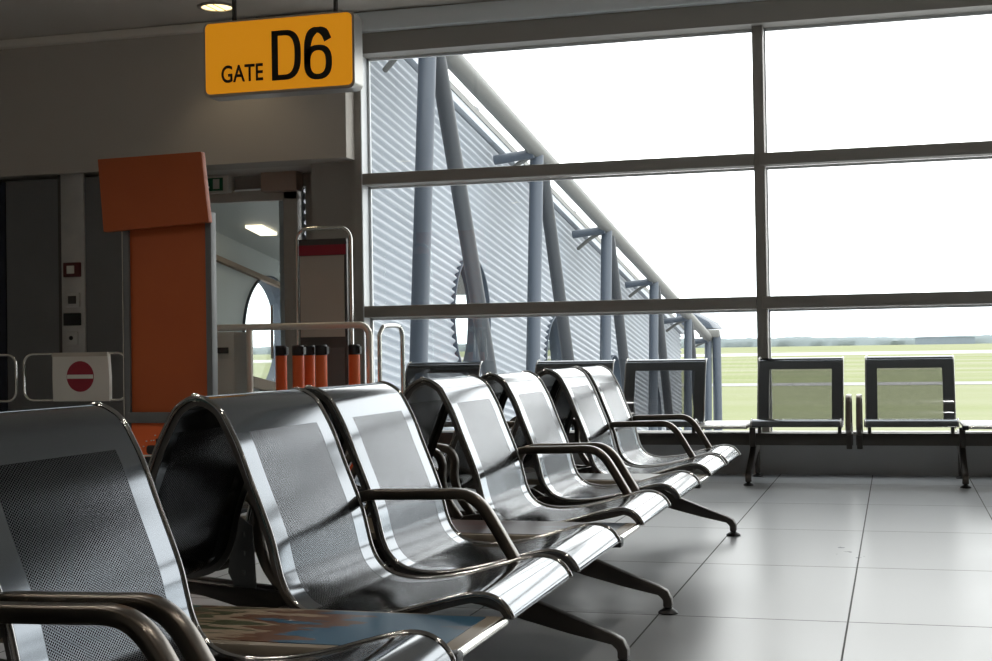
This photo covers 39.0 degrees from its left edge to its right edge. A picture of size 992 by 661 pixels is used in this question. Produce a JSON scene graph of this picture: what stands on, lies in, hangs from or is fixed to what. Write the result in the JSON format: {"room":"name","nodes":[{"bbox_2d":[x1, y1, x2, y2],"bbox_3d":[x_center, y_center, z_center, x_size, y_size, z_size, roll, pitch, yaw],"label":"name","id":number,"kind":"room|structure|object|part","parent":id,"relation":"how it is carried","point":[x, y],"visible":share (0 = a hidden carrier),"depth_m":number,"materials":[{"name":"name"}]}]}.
{"room":"airport terminal","nodes":[
{"label":"airport terminal","id":0,"kind":"room"},
{"bbox_2d":[0,176,123,416],"bbox_3d":[-4.425,-0.041,12.034,3.700,2.440,0.120,-1,-1,16],"label":"wall","id":1,"kind":"structure","parent":0,"point":[31,205],"depth_m":11.80,"materials":[{"name":"metal"}]},
{"bbox_2d":[57,173,86,352],"bbox_3d":[-3.555,-0.507,11.699,0.252,1.655,0.056,-1,-1,16],"label":"control panel","id":2,"kind":"object","parent":1,"relation":"attached to","point":[71,187],"visible":0.94,"depth_m":11.70,"materials":[{"name":"silver metal"}]},
{"bbox_2d":[0,33,354,181],"bbox_3d":[-3.732,-1.879,11.853,5.400,1.150,0.320,-1,-1,16],"label":"wall","id":3,"kind":"structure","parent":0,"point":[65,108],"depth_m":11.46,"materials":[{"name":"beige paint"}]},
{"bbox_2d":[0,11,332,49],"bbox_3d":[-3.795,-2.409,11.668,5.400,0.065,0.080,-1,-1,16],"label":"trim","id":4,"kind":"structure","parent":3,"relation":"attached to","point":[194,27],"depth_m":11.46,"materials":[{"name":"beige"}]},
{"bbox_2d":[355,0,765,33],"bbox_3d":[5.148,-2.541,9.375,13.140,0.148,0.310,-1,-1,16],"label":"ceiling","id":5,"kind":"structure","parent":3,"relation":"attached to","point":[502,10],"depth_m":10.67,"materials":[{"name":"white paint"}]},
{"bbox_2d":[0,0,499,39],"bbox_3d":[-0.041,-2.707,0.951,18.500,0.100,19.760,-1,-1,16],"label":"ceiling","id":6,"kind":"structure","parent":0,"point":[19,19],"depth_m":10.91,"materials":[{"name":"grey"}]},
{"bbox_2d":[197,2,231,11],"bbox_3d":[-2.148,-2.487,10.773,0.300,0.012,0.300,-1,-1,16],"label":"recessed light","id":7,"kind":"object","parent":6,"relation":"in","point":[205,6],"visible":0.89,"depth_m":10.76,"materials":[{"name":"white glass"}]},
{"bbox_2d":[202,4,231,10],"bbox_3d":[-2.148,-2.491,10.773,0.234,0.003,0.234,-1,-1,16],"label":"diffuser","id":8,"kind":"object","parent":7,"relation":"attached to","point":[205,7],"depth_m":10.79,"materials":[{"name":"beige plastic"}]},
{"bbox_2d":[203,0,362,100],"bbox_3d":[-1.478,-2.073,9.664,1.124,0.892,0.158,-1,-1,16],"label":"gate sign","id":9,"kind":"object","parent":6,"relation":"hanging from","point":[316,53],"visible":1,"depth_m":9.58,"materials":[{"name":"yellow metal"}]},
{"bbox_3d":[-1.827,-2.327,9.770,0.060,0.370,0.060,-1,-1,16],"label":"hanging rod","id":10,"kind":"part","parent":9,"relation":"part of","materials":[{"name":"grey metal"}]},
{"bbox_3d":[-1.097,-2.341,9.562,0.060,0.370,0.060,-1,-1,16],"label":"hanging rod","id":11,"kind":"part","parent":9,"relation":"part of","materials":[{"name":"grey metal"}]},
{"bbox_2d":[207,165,310,176],"bbox_3d":[-3.754,-1.330,12.323,5.080,0.055,0.620,-1,-1,16],"label":"ceiling","id":12,"kind":"structure","parent":0,"point":[304,168],"depth_m":11.74,"materials":[{"name":"grey"}]},
{"bbox_2d":[0,472,991,660],"bbox_3d":[0.049,1.023,1.017,18.500,0.120,20.000,-1,-1,16],"label":"floor","id":13,"kind":"structure","parent":0,"point":[819,567],"depth_m":5.64,"materials":[{"name":"tile"}]},
{"bbox_2d":[0,354,17,401],"bbox_3d":[-3.784,0.632,10.015,0.834,1.020,0.140,-1,-1,16],"label":"gate","id":14,"kind":"object","parent":13,"relation":"on","point":[9,355],"visible":1,"depth_m":9.90,"materials":[{"name":"silver metal"}]},
{"bbox_2d":[23,352,123,401],"bbox_3d":[-2.895,0.615,9.762,0.918,1.020,0.140,-1,-1,16],"label":"gate","id":15,"kind":"object","parent":13,"relation":"on","point":[76,376],"visible":0.63,"depth_m":9.74,"materials":[{"name":"silver metal"}]},
{"bbox_3d":[-2.886,0.323,9.760,0.452,0.340,0.040,-1,-1,16],"label":"sign plate","id":16,"kind":"part","parent":15,"relation":"part of","materials":[{"name":"white"}]},
{"bbox_2d":[0,601,179,660],"bbox_3d":[-1.064,0.556,1.637,1.448,0.864,0.975,-1,-1,16],"label":"bench","id":17,"kind":"object","parent":13,"relation":"on","point":[137,626],"visible":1,"depth_m":1.95,"materials":[{"name":"grey metal"}]},
{"bbox_2d":[98,152,217,464],"bbox_3d":[-1.996,0.018,8.664,0.744,2.158,0.470,-1,-1,16],"label":"kiosk","id":18,"kind":"object","parent":13,"relation":"on","point":[160,205],"visible":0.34,"depth_m":8.47,"materials":[{"name":"orange metal"}]},
{"bbox_3d":[-2.241,0.199,8.566,0.040,1.800,0.070,-1,-1,16],"label":"frame post","id":19,"kind":"part","parent":18,"relation":"part of","materials":[{"name":"grey metal"}]},
{"bbox_3d":[-1.967,0.811,8.472,0.517,0.505,0.030,-1,-1,16],"label":"board","id":20,"kind":"part","parent":18,"relation":"part of","materials":[{"name":"orange"}]},
{"bbox_3d":[-1.970,0.526,8.475,0.550,0.065,0.070,-1,-1,16],"label":"cross rail","id":21,"kind":"part","parent":18,"relation":"part of","materials":[{"name":"grey metal"}]},
{"bbox_3d":[-1.706,0.189,8.413,0.040,1.800,0.070,-1,-1,16],"label":"frame post","id":22,"kind":"part","parent":18,"relation":"part of","materials":[{"name":"grey metal"}]},
{"bbox_2d":[217,332,246,394],"bbox_3d":[-2.243,0.577,11.802,0.220,1.130,0.300,-1,-1,16],"label":"base cabinet","id":23,"kind":"object","parent":13,"relation":"on","point":[231,346],"visible":0.36,"depth_m":11.68,"materials":[{"name":"white metal"}]},
{"bbox_2d":[217,347,228,353],"bbox_3d":[-2.292,0.166,11.674,0.130,0.050,0.020,-1,-1,16],"label":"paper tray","id":24,"kind":"object","parent":23,"relation":"on","point":[220,350],"depth_m":11.66,"materials":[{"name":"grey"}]},
{"bbox_3d":[-2.279,0.651,11.671,0.200,0.820,0.010,-1,-1,16],"label":"cabinet door","id":25,"kind":"part","parent":23,"relation":"part of","materials":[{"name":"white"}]},
{"bbox_2d":[275,346,288,389],"bbox_3d":[-1.495,0.605,9.779,0.170,0.998,0.170,-1,-1,16],"label":"post","id":26,"kind":"object","parent":13,"relation":"on","point":[281,352],"visible":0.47,"depth_m":9.75,"materials":[{"name":"orange metal"}]},
{"bbox_2d":[217,322,372,392],"bbox_3d":[-1.764,0.532,10.065,1.884,1.159,0.110,-1,-1,16],"label":"handrail","id":27,"kind":"object","parent":13,"relation":"on","point":[249,328],"visible":0.35,"depth_m":9.97,"materials":[{"name":"silver metal"}]},
{"bbox_3d":[-1.766,0.547,10.065,0.110,1.130,0.110,-1,-1,16],"label":"rail post","id":28,"kind":"part","parent":27,"relation":"part of","materials":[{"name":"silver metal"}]},
{"bbox_2d":[292,345,305,387],"bbox_3d":[-1.341,0.599,9.528,0.170,0.998,0.170,-1,-1,16],"label":"post","id":29,"kind":"object","parent":13,"relation":"on","point":[298,351],"visible":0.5,"depth_m":9.50,"materials":[{"name":"orange"}]},
{"bbox_2d":[304,345,314,386],"bbox_3d":[-1.292,0.601,9.722,0.170,0.998,0.170,-1,-1,16],"label":"post","id":30,"kind":"object","parent":13,"relation":"on","point":[309,357],"visible":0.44,"depth_m":9.69,"materials":[{"name":"orange plastic"}]},
{"bbox_2d":[315,345,328,386],"bbox_3d":[-1.175,0.596,9.460,0.170,0.998,0.170,-1,-1,16],"label":"post","id":31,"kind":"object","parent":13,"relation":"on","point":[321,351],"visible":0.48,"depth_m":9.43,"materials":[{"name":"orange"}]},
{"bbox_2d":[295,226,353,386],"bbox_3d":[-1.263,0.168,10.341,0.490,1.879,0.400,-1,-1,16],"label":"stand","id":32,"kind":"object","parent":13,"relation":"on","point":[321,265],"visible":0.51,"depth_m":10.33,"materials":[{"name":"silver metal"}]},
{"bbox_2d":[0,374,670,660],"bbox_3d":[-0.497,0.574,3.625,1.448,0.864,3.130,-1,-1,16],"label":"bench","id":33,"kind":"object","parent":13,"relation":"on","point":[353,575],"visible":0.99,"depth_m":3.20,"materials":[{"name":"grey metal"}]},
{"bbox_3d":[-1.174,0.383,2.520,0.718,0.474,0.530,-1,-1,16],"label":"seat","id":34,"kind":"part","parent":33,"relation":"part of","materials":[{"name":"grey metal"}]},
{"bbox_3d":[-0.612,0.537,2.062,0.536,0.305,0.034,-1,-1,16],"label":"armrest","id":35,"kind":"part","parent":33,"relation":"part of","materials":[{"name":"grey metal"}]},
{"bbox_3d":[-0.499,0.410,2.328,0.531,0.394,0.382,-1,-1,16],"label":"perforated panel","id":36,"kind":"part","parent":33,"relation":"part of","materials":[{"name":"grey metal"}]},
{"bbox_3d":[-0.914,0.431,3.418,0.531,0.394,0.382,-1,-1,16],"label":"perforated panel","id":37,"kind":"part","parent":33,"relation":"part of","materials":[{"name":"grey metal"}]},
{"bbox_3d":[-0.917,0.391,3.419,0.718,0.474,0.530,-1,-1,16],"label":"seat","id":38,"kind":"part","parent":33,"relation":"part of","materials":[{"name":"grey metal"}]},
{"bbox_3d":[-0.497,0.370,2.327,0.718,0.474,0.530,-1,-1,16],"label":"seat","id":39,"kind":"part","parent":33,"relation":"part of","materials":[{"name":"grey metal"}]},
{"bbox_3d":[-0.803,0.563,3.718,0.536,0.305,0.034,-1,-1,16],"label":"armrest","id":40,"kind":"part","parent":33,"relation":"part of","materials":[{"name":"grey metal"}]},
{"bbox_3d":[-0.744,0.437,4.014,0.531,0.394,0.382,-1,-1,16],"label":"perforated panel","id":41,"kind":"part","parent":33,"relation":"part of","materials":[{"name":"grey metal"}]},
{"bbox_3d":[-0.747,0.397,4.015,0.718,0.474,0.530,-1,-1,16],"label":"seat","id":42,"kind":"part","parent":33,"relation":"part of","materials":[{"name":"grey metal"}]},
{"bbox_3d":[-0.495,0.404,4.900,0.718,0.474,0.530,-1,-1,16],"label":"seat","id":43,"kind":"part","parent":33,"relation":"part of","materials":[{"name":"grey metal"}]},
{"bbox_3d":[-0.623,0.835,4.454,0.704,0.320,0.042,-1,-1,16],"label":"leg","id":44,"kind":"part","parent":33,"relation":"part of","materials":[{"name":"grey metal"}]},
{"bbox_3d":[-0.243,0.418,3.227,0.531,0.394,0.382,-1,-1,16],"label":"perforated panel","id":45,"kind":"part","parent":33,"relation":"part of","materials":[{"name":"grey metal"}]},
{"bbox_3d":[-0.241,0.378,3.226,0.718,0.474,0.530,-1,-1,16],"label":"seat","id":46,"kind":"part","parent":33,"relation":"part of","materials":[{"name":"grey metal"}]},
{"bbox_3d":[-0.492,0.445,4.899,0.531,0.394,0.382,-1,-1,16],"label":"perforated panel","id":47,"kind":"part","parent":33,"relation":"part of","materials":[{"name":"grey metal"}]},
{"bbox_3d":[-0.382,0.576,5.194,0.536,0.305,0.034,-1,-1,16],"label":"armrest","id":48,"kind":"part","parent":33,"relation":"part of","materials":[{"name":"grey metal"}]},
{"bbox_3d":[-0.190,0.551,3.543,0.536,0.305,0.034,-1,-1,16],"label":"armrest","id":49,"kind":"part","parent":33,"relation":"part of","materials":[{"name":"grey metal"}]},
{"bbox_3d":[-0.073,0.424,3.823,0.531,0.394,0.382,-1,-1,16],"label":"perforated panel","id":50,"kind":"part","parent":33,"relation":"part of","materials":[{"name":"grey metal"}]},
{"bbox_3d":[-0.071,0.383,3.823,0.718,0.474,0.530,-1,-1,16],"label":"seat","id":51,"kind":"part","parent":33,"relation":"part of","materials":[{"name":"grey metal"}]},
{"bbox_3d":[0.179,0.432,4.708,0.531,0.394,0.382,-1,-1,16],"label":"perforated panel","id":52,"kind":"part","parent":33,"relation":"part of","materials":[{"name":"grey metal"}]},
{"bbox_3d":[0.181,0.391,4.707,0.718,0.474,0.530,-1,-1,16],"label":"seat","id":53,"kind":"part","parent":33,"relation":"part of","materials":[{"name":"grey metal"}]},
{"bbox_3d":[0.054,0.822,4.261,0.704,0.320,0.042,-1,-1,16],"label":"leg","id":54,"kind":"part","parent":33,"relation":"part of","materials":[{"name":"grey metal"}]},
{"bbox_3d":[0.231,0.564,5.019,0.536,0.305,0.034,-1,-1,16],"label":"armrest","id":55,"kind":"part","parent":33,"relation":"part of","materials":[{"name":"grey metal"}]},
{"bbox_2d":[348,344,361,470],"bbox_3d":[-0.970,0.595,9.630,0.170,0.998,0.170,-1,-1,16],"label":"post","id":56,"kind":"object","parent":13,"relation":"on","point":[354,350],"visible":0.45,"depth_m":9.60,"materials":[{"name":"orange"}]},
{"bbox_2d":[377,323,404,392],"bbox_3d":[-0.737,0.522,9.990,0.043,1.146,0.452,-1,-1,19],"label":"handrail","id":57,"kind":"object","parent":13,"relation":"on","point":[389,325],"visible":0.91,"depth_m":10.03,"materials":[{"name":"silver metal"}]},
{"bbox_2d":[351,365,740,614],"bbox_3d":[0.245,0.598,6.231,1.448,0.864,2.270,-1,-1,16],"label":"bench","id":58,"kind":"object","parent":13,"relation":"on","point":[546,403],"visible":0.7,"depth_m":5.86,"materials":[{"name":"grey metal"}]},
{"bbox_3d":[-0.341,0.577,5.338,0.536,0.305,0.034,-1,-1,16],"label":"armrest","id":59,"kind":"part","parent":58,"relation":"part of","materials":[{"name":"grey metal"}]},
{"bbox_3d":[-0.279,0.451,5.644,0.531,0.394,0.382,-1,-1,16],"label":"perforated panel","id":60,"kind":"part","parent":58,"relation":"part of","materials":[{"name":"grey metal"}]},
{"bbox_3d":[-0.283,0.411,5.645,0.718,0.474,0.530,-1,-1,16],"label":"seat","id":61,"kind":"part","parent":58,"relation":"part of","materials":[{"name":"grey metal"}]},
{"bbox_3d":[-0.390,0.843,5.272,0.704,0.320,0.042,-1,-1,16],"label":"leg","id":62,"kind":"part","parent":58,"relation":"part of","materials":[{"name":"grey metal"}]},
{"bbox_3d":[-0.034,0.459,6.505,0.531,0.394,0.382,-1,-1,16],"label":"perforated panel","id":63,"kind":"part","parent":58,"relation":"part of","materials":[{"name":"grey metal"}]},
{"bbox_3d":[-0.037,0.419,6.506,0.718,0.474,0.530,-1,-1,16],"label":"seat","id":64,"kind":"part","parent":58,"relation":"part of","materials":[{"name":"grey metal"}]},
{"bbox_3d":[0.073,0.590,6.790,0.536,0.305,0.034,-1,-1,16],"label":"armrest","id":65,"kind":"part","parent":58,"relation":"part of","materials":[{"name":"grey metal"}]},
{"bbox_3d":[0.183,0.861,7.282,0.704,0.320,0.042,-1,-1,16],"label":"leg","id":66,"kind":"part","parent":58,"relation":"part of","materials":[{"name":"grey metal"}]},
{"bbox_3d":[0.240,0.595,7.377,0.536,0.305,0.034,-1,-1,16],"label":"armrest","id":67,"kind":"part","parent":58,"relation":"part of","materials":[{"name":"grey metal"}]},
{"bbox_3d":[0.134,0.464,7.096,0.531,0.394,0.382,-1,-1,16],"label":"perforated panel","id":68,"kind":"part","parent":58,"relation":"part of","materials":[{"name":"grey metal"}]},
{"bbox_3d":[0.287,0.830,5.079,0.704,0.320,0.042,-1,-1,16],"label":"leg","id":69,"kind":"part","parent":58,"relation":"part of","materials":[{"name":"grey metal"}]},
{"bbox_3d":[0.131,0.424,7.098,0.718,0.474,0.530,-1,-1,16],"label":"seat","id":70,"kind":"part","parent":58,"relation":"part of","materials":[{"name":"grey metal"}]},
{"bbox_3d":[0.272,0.565,5.164,0.536,0.305,0.034,-1,-1,16],"label":"armrest","id":71,"kind":"part","parent":58,"relation":"part of","materials":[{"name":"grey metal"}]},
{"bbox_3d":[0.392,0.438,5.453,0.531,0.394,0.382,-1,-1,16],"label":"perforated panel","id":72,"kind":"part","parent":58,"relation":"part of","materials":[{"name":"grey metal"}]},
{"bbox_3d":[0.394,0.398,5.453,0.718,0.474,0.530,-1,-1,16],"label":"seat","id":73,"kind":"part","parent":58,"relation":"part of","materials":[{"name":"grey metal"}]},
{"bbox_3d":[0.637,0.446,6.314,0.531,0.394,0.382,-1,-1,16],"label":"perforated panel","id":74,"kind":"part","parent":58,"relation":"part of","materials":[{"name":"grey metal"}]},
{"bbox_3d":[0.639,0.406,6.313,0.718,0.474,0.530,-1,-1,16],"label":"seat","id":75,"kind":"part","parent":58,"relation":"part of","materials":[{"name":"grey metal"}]},
{"bbox_3d":[0.686,0.578,6.616,0.536,0.305,0.034,-1,-1,16],"label":"armrest","id":76,"kind":"part","parent":58,"relation":"part of","materials":[{"name":"grey metal"}]},
{"bbox_3d":[0.805,0.451,6.905,0.531,0.394,0.382,-1,-1,16],"label":"perforated panel","id":77,"kind":"part","parent":58,"relation":"part of","materials":[{"name":"grey metal"}]},
{"bbox_3d":[0.808,0.411,6.905,0.718,0.474,0.530,-1,-1,16],"label":"seat","id":78,"kind":"part","parent":58,"relation":"part of","materials":[{"name":"grey metal"}]},
{"bbox_3d":[0.853,0.583,7.202,0.536,0.305,0.034,-1,-1,16],"label":"armrest","id":79,"kind":"part","parent":58,"relation":"part of","materials":[{"name":"grey metal"}]},
{"bbox_3d":[0.860,0.847,7.089,0.704,0.320,0.042,-1,-1,16],"label":"leg","id":80,"kind":"part","parent":58,"relation":"part of","materials":[{"name":"grey metal"}]},
{"bbox_2d":[405,356,852,485],"bbox_3d":[0.814,0.640,10.098,3.410,0.864,0.748,-1,-1,16],"label":"bench","id":81,"kind":"object","parent":13,"relation":"on","point":[754,437],"visible":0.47,"depth_m":9.99,"materials":[{"name":"grey metal"}]},
{"bbox_3d":[-0.481,0.519,10.461,0.437,0.394,0.531,-1,-1,16],"label":"perforated panel","id":82,"kind":"part","parent":81,"relation":"part of","materials":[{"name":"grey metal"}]},
{"bbox_3d":[-0.482,0.478,10.459,0.585,0.474,0.718,-1,-1,16],"label":"seat","id":83,"kind":"part","parent":81,"relation":"part of","materials":[{"name":"grey metal"}]},
{"bbox_3d":[0.508,0.459,10.177,0.585,0.474,0.718,-1,-1,16],"label":"seat","id":84,"kind":"part","parent":81,"relation":"part of","materials":[{"name":"grey metal"}]},
{"bbox_3d":[1.168,0.487,9.992,0.437,0.394,0.531,-1,-1,16],"label":"perforated panel","id":85,"kind":"part","parent":81,"relation":"part of","materials":[{"name":"grey metal"}]},
{"bbox_3d":[1.167,0.447,9.989,0.585,0.474,0.718,-1,-1,16],"label":"seat","id":86,"kind":"part","parent":81,"relation":"part of","materials":[{"name":"grey metal"}]},
{"bbox_3d":[1.801,0.869,9.813,0.042,0.320,0.704,-1,-1,16],"label":"leg","id":87,"kind":"part","parent":81,"relation":"part of","materials":[{"name":"grey metal"}]},
{"bbox_3d":[1.889,0.879,10.123,0.036,0.306,0.098,-1,-1,16],"label":"leg","id":88,"kind":"part","parent":81,"relation":"part of","materials":[{"name":"grey metal"}]},
{"bbox_3d":[2.099,0.429,9.724,0.585,0.474,0.718,-1,-1,16],"label":"seat","id":89,"kind":"part","parent":81,"relation":"part of","materials":[{"name":"grey metal"}]},
{"bbox_3d":[2.101,0.469,9.726,0.437,0.394,0.531,-1,-1,16],"label":"perforated panel","id":90,"kind":"part","parent":81,"relation":"part of","materials":[{"name":"grey metal"}]},
{"bbox_3d":[2.438,0.592,9.669,0.034,0.305,0.536,-1,-1,16],"label":"armrest","id":91,"kind":"part","parent":81,"relation":"part of","materials":[{"name":"grey metal"}]},
{"bbox_2d":[856,355,991,488],"bbox_3d":[3.324,0.592,9.384,1.770,0.864,0.748,-1,-1,16],"label":"bench","id":92,"kind":"object","parent":13,"relation":"on","point":[961,439],"visible":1,"depth_m":9.64,"materials":[{"name":"grey metal"}]},
{"bbox_3d":[2.505,0.591,9.649,0.034,0.305,0.536,-1,-1,16],"label":"armrest","id":93,"kind":"part","parent":92,"relation":"part of","materials":[{"name":"grey metal"}]},
{"bbox_3d":[2.817,0.455,9.522,0.437,0.394,0.531,-1,-1,16],"label":"perforated panel","id":94,"kind":"part","parent":92,"relation":"part of","materials":[{"name":"grey metal"}]},
{"bbox_3d":[2.816,0.415,9.520,0.585,0.474,0.718,-1,-1,16],"label":"seat","id":95,"kind":"part","parent":92,"relation":"part of","materials":[{"name":"grey metal"}]},
{"bbox_3d":[3.233,0.853,9.740,0.036,0.306,0.098,-1,-1,16],"label":"leg","id":96,"kind":"part","parent":92,"relation":"part of","materials":[{"name":"grey metal"}]},
{"bbox_3d":[3.144,0.843,9.431,0.042,0.320,0.704,-1,-1,16],"label":"leg","id":97,"kind":"part","parent":92,"relation":"part of","materials":[{"name":"grey metal"}]},
{"bbox_2d":[234,161,991,475],"bbox_3d":[2.710,-0.193,10.439,18.500,2.520,0.680,-1,-1,16],"label":"wall","id":98,"kind":"structure","parent":0,"point":[774,459],"depth_m":10.27,"materials":[{"name":"grey"}]},
{"bbox_2d":[207,175,233,194],"bbox_3d":[-2.430,-1.252,12.071,0.320,0.150,0.137,-1,-1,16],"label":"exit sign","id":99,"kind":"object","parent":98,"relation":"attached to","point":[224,184],"visible":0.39,"depth_m":12.00,"materials":[{"name":"white plastic"}]},
{"bbox_2d":[209,190,301,389],"bbox_3d":[-2.142,-0.029,12.017,0.992,2.346,0.162,-1,-1,16],"label":"door","id":100,"kind":"structure","parent":98,"relation":"in","point":[291,200],"depth_m":11.89,"materials":[{"name":"grey metal"}]},
{"bbox_3d":[-1.900,0.013,11.876,0.024,0.450,0.024,-1,-1,16],"label":"handle","id":101,"kind":"part","parent":100,"relation":"part of","materials":[{"name":"silver metal"}]},
{"bbox_2d":[261,171,302,192],"bbox_3d":[-1.816,-1.271,11.874,0.330,0.185,0.140,-1,-1,16],"label":"sensor box","id":102,"kind":"object","parent":98,"relation":"attached to","point":[284,181],"visible":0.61,"depth_m":11.81,"materials":[{"name":"beige"}]},
{"bbox_2d":[353,0,991,435],"bbox_3d":[5.185,-0.865,9.391,13.140,3.200,0.230,-1,-1,16],"label":"window","id":103,"kind":"structure","parent":98,"relation":"in","point":[762,160],"depth_m":10.45,"materials":[{"name":"grey"}]},
{"label":"outside","id":104,"kind":"structure","parent":0,"visible":0},
{"bbox_3d":[11.656,5.292,40.565,400.000,0.040,59.500,-1,-1,16],"label":"apron","id":105,"kind":"object","parent":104,"visible":0},
{"bbox_2d":[210,55,722,429],"bbox_3d":[0.679,0.988,23.777,3.845,8.539,23.880,-1,-1,16],"label":"bridge","id":106,"kind":"structure","parent":105,"relation":"on","point":[513,242],"depth_m":16.86,"materials":[{"name":"grey metal"}]},
{"bbox_3d":[-3.052,-0.746,16.537,0.060,1.135,7.480,-1,-1,16],"label":"handrail","id":107,"kind":"part","parent":106,"relation":"part of","materials":[{"name":"brown"}]},
{"bbox_2d":[245,225,276,235],"bbox_3d":[-2.674,-1.140,15.954,0.200,0.086,0.400,-1,-1,16],"label":"ceiling lamp","id":108,"kind":"object","parent":106,"relation":"attached to","point":[262,230],"depth_m":15.90,"materials":[{"name":"beige"}]},
{"bbox_3d":[-3.022,0.569,16.516,0.080,1.205,7.480,-1,-1,16],"label":"kick rail","id":109,"kind":"part","parent":106,"relation":"part of","materials":[{"name":"brown"}]},
{"bbox_3d":[-0.697,-0.677,13.115,0.172,4.284,0.740,-1,-1,16],"label":"truss post","id":110,"kind":"part","parent":106,"relation":"part of","materials":[{"name":"grey metal"}]},
{"bbox_3d":[0.463,-0.058,17.146,0.172,4.284,0.740,-1,-1,16],"label":"truss post","id":111,"kind":"part","parent":106,"relation":"part of","materials":[{"name":"grey metal"}]},
{"bbox_3d":[1.664,0.584,21.321,0.172,4.284,0.740,-1,-1,16],"label":"truss post","id":112,"kind":"part","parent":106,"relation":"part of","materials":[{"name":"grey metal"}]},
{"bbox_3d":[2.866,1.226,25.496,0.172,4.284,0.740,-1,-1,16],"label":"truss post","id":113,"kind":"part","parent":106,"relation":"part of","materials":[{"name":"grey metal"}]},
{"bbox_3d":[4.067,1.868,29.672,0.172,4.284,0.740,-1,-1,16],"label":"truss post","id":114,"kind":"part","parent":106,"relation":"part of","materials":[{"name":"grey metal"}]},
{"bbox_2d":[676,313,721,329],"bbox_3d":[4.955,-0.268,34.049,0.888,0.509,1.800,-1,-1,16],"label":"hood","id":115,"kind":"object","parent":106,"relation":"attached to","point":[708,323],"depth_m":33.29,"materials":[{"name":"grey metal"}]},
{"bbox_3d":[4.979,2.355,32.839,0.172,4.284,0.740,-1,-1,16],"label":"truss post","id":116,"kind":"part","parent":106,"relation":"part of","materials":[{"name":"grey metal"}]},
{"bbox_3d":[5.254,2.711,33.085,0.210,5.200,0.210,-1,-1,16],"label":"post","id":117,"kind":"part","parent":106,"relation":"part of","materials":[{"name":"grey metal"}]},
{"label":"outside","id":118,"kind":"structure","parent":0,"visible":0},
{"bbox_2d":[253,343,991,430],"bbox_3d":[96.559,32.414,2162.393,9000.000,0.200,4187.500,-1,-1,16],"label":"ground","id":119,"kind":"structure","parent":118,"point":[973,402],"depth_m":192.57,"materials":[{"name":"green plant"}]},
{"bbox_2d":[253,335,991,354],"bbox_3d":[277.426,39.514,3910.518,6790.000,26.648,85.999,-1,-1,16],"label":"trees","id":120,"kind":"object","parent":119,"relation":"on","point":[979,339],"visible":0.18,"depth_m":3713.34,"materials":[{"name":"green plant"}]},
{"bbox_2d":[915,336,974,344],"bbox_3d":[1108.147,23.924,3458.130,144.000,20.000,61.000,-1,-1,16],"label":"shed","id":121,"kind":"object","parent":119,"relation":"on","point":[927,340],"visible":0.96,"depth_m":3429.25,"materials":[{"name":"grey metal"}]},
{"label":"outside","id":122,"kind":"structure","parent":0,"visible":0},
{"bbox_2d":[253,350,991,362],"bbox_3d":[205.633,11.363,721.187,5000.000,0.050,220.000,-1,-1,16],"label":"runway","id":123,"kind":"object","parent":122,"point":[952,351],"visible":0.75,"depth_m":711.82,"materials":[{"name":"grey asphalt"}]},
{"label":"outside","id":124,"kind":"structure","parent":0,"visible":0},
{"bbox_2d":[681,381,991,386],"bbox_3d":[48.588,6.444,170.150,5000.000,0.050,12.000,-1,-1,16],"label":"runway","id":125,"kind":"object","parent":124,"point":[956,382],"visible":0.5,"depth_m":171.07,"materials":[{"name":"grey asphalt"}]}
]}

